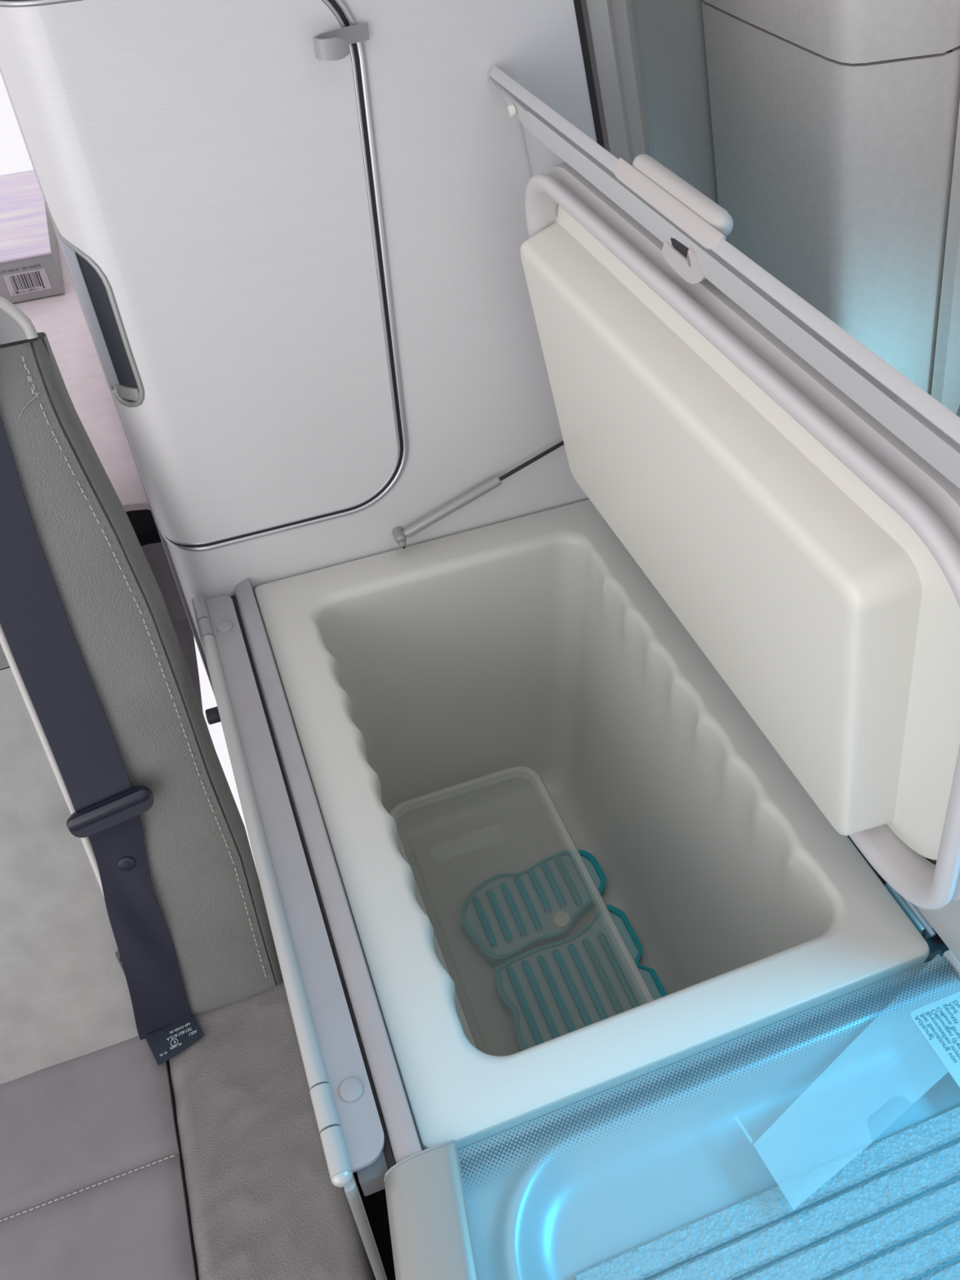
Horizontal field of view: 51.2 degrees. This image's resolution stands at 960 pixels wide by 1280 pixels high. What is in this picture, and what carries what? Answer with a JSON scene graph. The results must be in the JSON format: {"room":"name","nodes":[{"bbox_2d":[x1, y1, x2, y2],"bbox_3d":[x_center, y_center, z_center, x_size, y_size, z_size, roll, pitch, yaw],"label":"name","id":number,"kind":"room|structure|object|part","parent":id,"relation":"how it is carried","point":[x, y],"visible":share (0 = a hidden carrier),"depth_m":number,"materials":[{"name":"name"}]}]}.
{"room":"camper van interior","nodes":[
{"label":"camper van interior","id":0,"kind":"room"},
{"bbox_2d":[342,978,395,1279],"bbox_3d":[-0.102,1.419,0.895,2.600,0.030,2.500,-16,46,-12],"label":"floor","id":1,"kind":"structure","parent":0,"point":[375,1204],"depth_m":1.46,"materials":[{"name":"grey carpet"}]},
{"bbox_2d":[0,296,376,1279],"bbox_3d":[-0.691,0.479,0.959,1.026,1.260,1.135,-16,46,-12],"label":"seat","id":2,"kind":"object","parent":1,"relation":"on","point":[207,1162],"visible":0.94,"depth_m":1.04,"materials":[{"name":"grey leather"}]},
{"bbox_3d":[-0.699,-0.032,0.828,0.500,0.268,0.094,-16,46,-12],"label":"shoulder panel","id":3,"kind":"part","parent":2,"relation":"part of","materials":[{"name":"grey leather"}]},
{"bbox_3d":[-0.639,0.313,1.002,0.500,0.472,0.164,-16,46,-12],"label":"suede panel","id":4,"kind":"part","parent":2,"relation":"part of","materials":[{"name":"grey fabric"}]},
{"bbox_2d":[12,239,150,511],"bbox_3d":[-1.031,-0.337,1.408,1.018,0.088,0.920,-16,46,-12],"label":"mattress","id":5,"kind":"object","parent":2,"relation":"on","point":[60,317],"visible":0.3,"depth_m":1.32,"materials":[{"name":"fabric"}]},
{"bbox_2d":[0,169,64,302],"bbox_3d":[-0.910,-0.594,1.547,0.484,0.064,0.361,-16,46,-12],"label":"carton","id":6,"kind":"object","parent":5,"relation":"on","point":[30,265],"visible":0.98,"depth_m":1.49,"materials":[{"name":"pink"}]},
{"bbox_2d":[0,264,40,274],"bbox_3d":[-0.668,-0.539,1.455,0.057,0.004,0.001,-16,46,-12],"label":"print","id":7,"kind":"object","parent":6,"relation":"attached to","point":[37,264],"depth_m":1.46},
{"bbox_3d":[-0.912,-0.615,1.525,0.484,0.003,0.361,-16,46,-12],"label":"printed lid","id":8,"kind":"part","parent":6,"relation":"part of","materials":[{"name":"purple cardboard"}]},
{"bbox_3d":[-0.610,0.606,1.090,0.566,0.110,0.150,-16,46,-12],"label":"seat panel","id":9,"kind":"part","parent":2,"relation":"part of","materials":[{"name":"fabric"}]},
{"bbox_3d":[-0.505,0.808,0.880,0.566,0.110,0.472,-16,46,-12],"label":"seat panel","id":10,"kind":"part","parent":2,"relation":"part of","materials":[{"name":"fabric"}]},
{"bbox_2d":[0,417,204,1065],"bbox_3d":[-0.384,0.103,0.969,0.094,0.767,0.309,-10,45,-7],"label":"belt","id":11,"kind":"object","parent":2,"relation":"on","point":[36,627],"visible":1,"depth_m":0.99,"materials":[{"name":"navy woven webbing"},{"name":"navy plastic"}]},
{"bbox_2d":[166,1026,191,1040],"bbox_3d":[-0.343,0.449,1.141,0.029,0.001,0.007,-16,46,-12],"label":"print","id":12,"kind":"object","parent":11,"relation":"on","point":[190,1027],"depth_m":1.14},
{"bbox_2d":[169,1022,190,1033],"bbox_3d":[-0.343,0.444,1.146,0.023,0.001,0.006,-16,46,-12],"label":"print","id":13,"kind":"object","parent":11,"relation":"on","point":[189,1023],"depth_m":1.15},
{"bbox_3d":[-0.680,0.177,0.982,0.820,0.757,0.339,-16,46,-12],"label":"panel","id":14,"kind":"part","parent":2,"relation":"part of","materials":[{"name":"grey leather"}]},
{"bbox_3d":[-0.895,-0.024,1.200,1.016,0.110,0.013,-16,46,-12],"label":"board","id":15,"kind":"part","parent":2,"relation":"part of","materials":[{"name":"black plastic"}]},
{"bbox_2d":[141,542,203,712],"bbox_3d":[-0.498,0.076,1.477,0.226,0.525,0.031,-16,46,-12],"label":"blanket","id":16,"kind":"object","parent":2,"relation":"hanging from","point":[155,554],"visible":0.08,"depth_m":1.38,"materials":[{"name":"grey fabric"}]},
{"bbox_3d":[-0.189,0.660,1.007,0.160,0.110,0.622,-16,46,-12],"label":"seat","id":17,"kind":"part","parent":2,"relation":"part of","materials":[{"name":"leather"}]},
{"bbox_2d":[0,0,604,978],"bbox_3d":[-0.011,-0.185,1.131,0.822,1.900,0.269,-2,45,2],"label":"wardrobe","id":18,"kind":"object","parent":1,"relation":"on","point":[291,234],"visible":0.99,"depth_m":0.87,"materials":[{"name":"plastic"}]},
{"bbox_3d":[-0.331,-0.284,0.869,0.058,0.177,0.016,28,53,27],"label":"handle frame","id":19,"kind":"part","parent":18,"relation":"part of","materials":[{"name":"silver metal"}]},
{"bbox_3d":[-0.220,-0.296,0.885,0.263,0.479,0.049,-7,45,-4],"label":"door","id":20,"kind":"part","parent":18,"relation":"part of","materials":[{"name":"plastic"}]},
{"bbox_3d":[-0.214,-0.298,0.886,0.274,0.503,0.049,-8,45,-4],"label":"chrome trim","id":21,"kind":"part","parent":18,"relation":"part of","materials":[{"name":"grey metal"}]},
{"bbox_2d":[343,1173,387,1279],"bbox_3d":[-0.079,0.680,0.982,0.029,0.892,0.012,-16,46,-12],"label":"cabinet slat","id":22,"kind":"object","parent":1,"relation":"on","point":[352,1192],"visible":1,"depth_m":0.73,"materials":[{"name":"grey paint"}]},
{"bbox_2d":[231,578,959,1279],"bbox_3d":[0.214,0.578,1.054,0.689,0.910,1.200,-16,46,-12],"label":"countertop","id":23,"kind":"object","parent":1,"relation":"on","point":[821,1142],"visible":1,"depth_m":0.68,"materials":[{"name":"grey paint"}]},
{"bbox_2d":[191,594,388,1195],"bbox_3d":[-0.189,0.166,0.879,0.056,0.041,0.618,-16,46,-12],"label":"rail","id":24,"kind":"object","parent":23,"relation":"attached to","point":[349,1125],"visible":0.99,"depth_m":0.80,"materials":[{"name":"grey paint"}]},
{"bbox_2d":[254,65,959,1150],"bbox_3d":[0.074,0.073,0.904,0.454,0.908,0.650,-16,46,-12],"label":"box","id":25,"kind":"object","parent":23,"relation":"on","point":[729,669],"visible":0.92,"depth_m":0.79,"materials":[{"name":"grey plastic"}]},
{"bbox_2d":[391,769,654,999],"bbox_3d":[0.042,0.339,1.146,0.201,0.084,0.400,-16,46,-12],"label":"tub","id":26,"kind":"object","parent":25,"relation":"in","point":[533,770],"visible":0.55,"depth_m":1.15,"materials":[{"name":"plastic"}]},
{"bbox_3d":[0.071,-0.204,1.097,0.109,0.043,0.004,-16,46,-12],"label":"piston rod","id":27,"kind":"part","parent":25,"relation":"part of","materials":[{"name":"black metal"}]},
{"bbox_2d":[461,849,606,966],"bbox_3d":[0.068,0.326,1.230,0.188,0.023,0.109,-16,46,-12],"label":"pack","id":28,"kind":"object","parent":25,"relation":"in","point":[505,917],"visible":0.98,"depth_m":1.22,"materials":[{"name":"teal plastic"}]},
{"bbox_2d":[495,904,667,1051],"bbox_3d":[0.111,0.396,1.157,0.178,0.023,0.150,-16,46,-12],"label":"pack","id":29,"kind":"object","parent":25,"relation":"in","point":[587,977],"visible":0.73,"depth_m":1.15,"materials":[{"name":"teal plastic"}]},
{"bbox_3d":[0.122,-0.268,0.625,0.025,0.023,0.135,-16,46,-12],"label":"handle","id":30,"kind":"part","parent":25,"relation":"part of","materials":[{"name":"grey plastic"}]},
{"bbox_3d":[0.132,-0.254,0.614,0.031,0.025,0.646,-16,46,-12],"label":"rail","id":31,"kind":"part","parent":25,"relation":"part of","materials":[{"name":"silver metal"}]},
{"bbox_3d":[0.122,-0.248,0.615,0.009,0.022,0.646,-16,46,-12],"label":"rail","id":32,"kind":"part","parent":25,"relation":"part of","materials":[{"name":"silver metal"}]},
{"bbox_3d":[0.197,-0.108,0.788,0.102,0.438,0.646,-16,46,-12],"label":"lid","id":33,"kind":"part","parent":25,"relation":"part of","materials":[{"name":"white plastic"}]},
{"bbox_3d":[0.192,0.383,0.617,0.430,0.004,0.276,-16,46,-12],"label":"glass","id":34,"kind":"part","parent":23,"relation":"part of","materials":[{"name":"glass"}]},
{"bbox_3d":[0.488,0.311,0.680,0.188,0.016,0.294,-16,46,-12],"label":"worktop plate","id":35,"kind":"part","parent":23,"relation":"part of","materials":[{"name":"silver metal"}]},
{"bbox_2d":[581,0,610,152],"bbox_3d":[-0.073,-0.616,1.554,0.830,1.980,0.030,-16,46,-12],"label":"wall","id":36,"kind":"structure","parent":0,"point":[584,3],"depth_m":1.45,"materials":[{"name":"grey"}]},
{"bbox_2d":[586,0,959,413],"bbox_3d":[0.417,-0.572,1.033,0.848,1.051,0.360,-5,45,-1],"label":"wall","id":37,"kind":"structure","parent":0,"point":[827,132],"depth_m":1.00,"materials":[{"name":"light grey plastic"}]},
{"bbox_3d":[0.191,-0.561,1.036,0.482,1.050,0.253,-16,46,-12],"label":"recess panel","id":38,"kind":"part","parent":37,"relation":"part of","materials":[{"name":"grey plastic"}]},
{"bbox_3d":[0.414,-0.412,1.198,0.280,0.591,0.290,-16,46,-12],"label":"trim panel","id":39,"kind":"part","parent":37,"relation":"part of","materials":[{"name":"grey plastic"}]},
{"bbox_3d":[0.297,-0.703,0.857,0.216,0.306,0.292,-16,46,-12],"label":"trim","id":40,"kind":"part","parent":37,"relation":"part of","materials":[{"name":"grey plastic"}]},
{"bbox_3d":[0.648,-0.362,1.137,0.427,0.586,0.071,-11,45,-8],"label":"door trim panel","id":41,"kind":"part","parent":37,"relation":"part of","materials":[{"name":"grey plastic"}]},
{"bbox_2d":[955,404,959,417],"bbox_3d":[0.642,-0.134,1.027,0.030,1.980,3.800,-16,46,-12],"label":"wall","id":42,"kind":"structure","parent":0,"point":[957,414],"depth_m":1.17,"materials":[{"name":"grey"}]}
]}

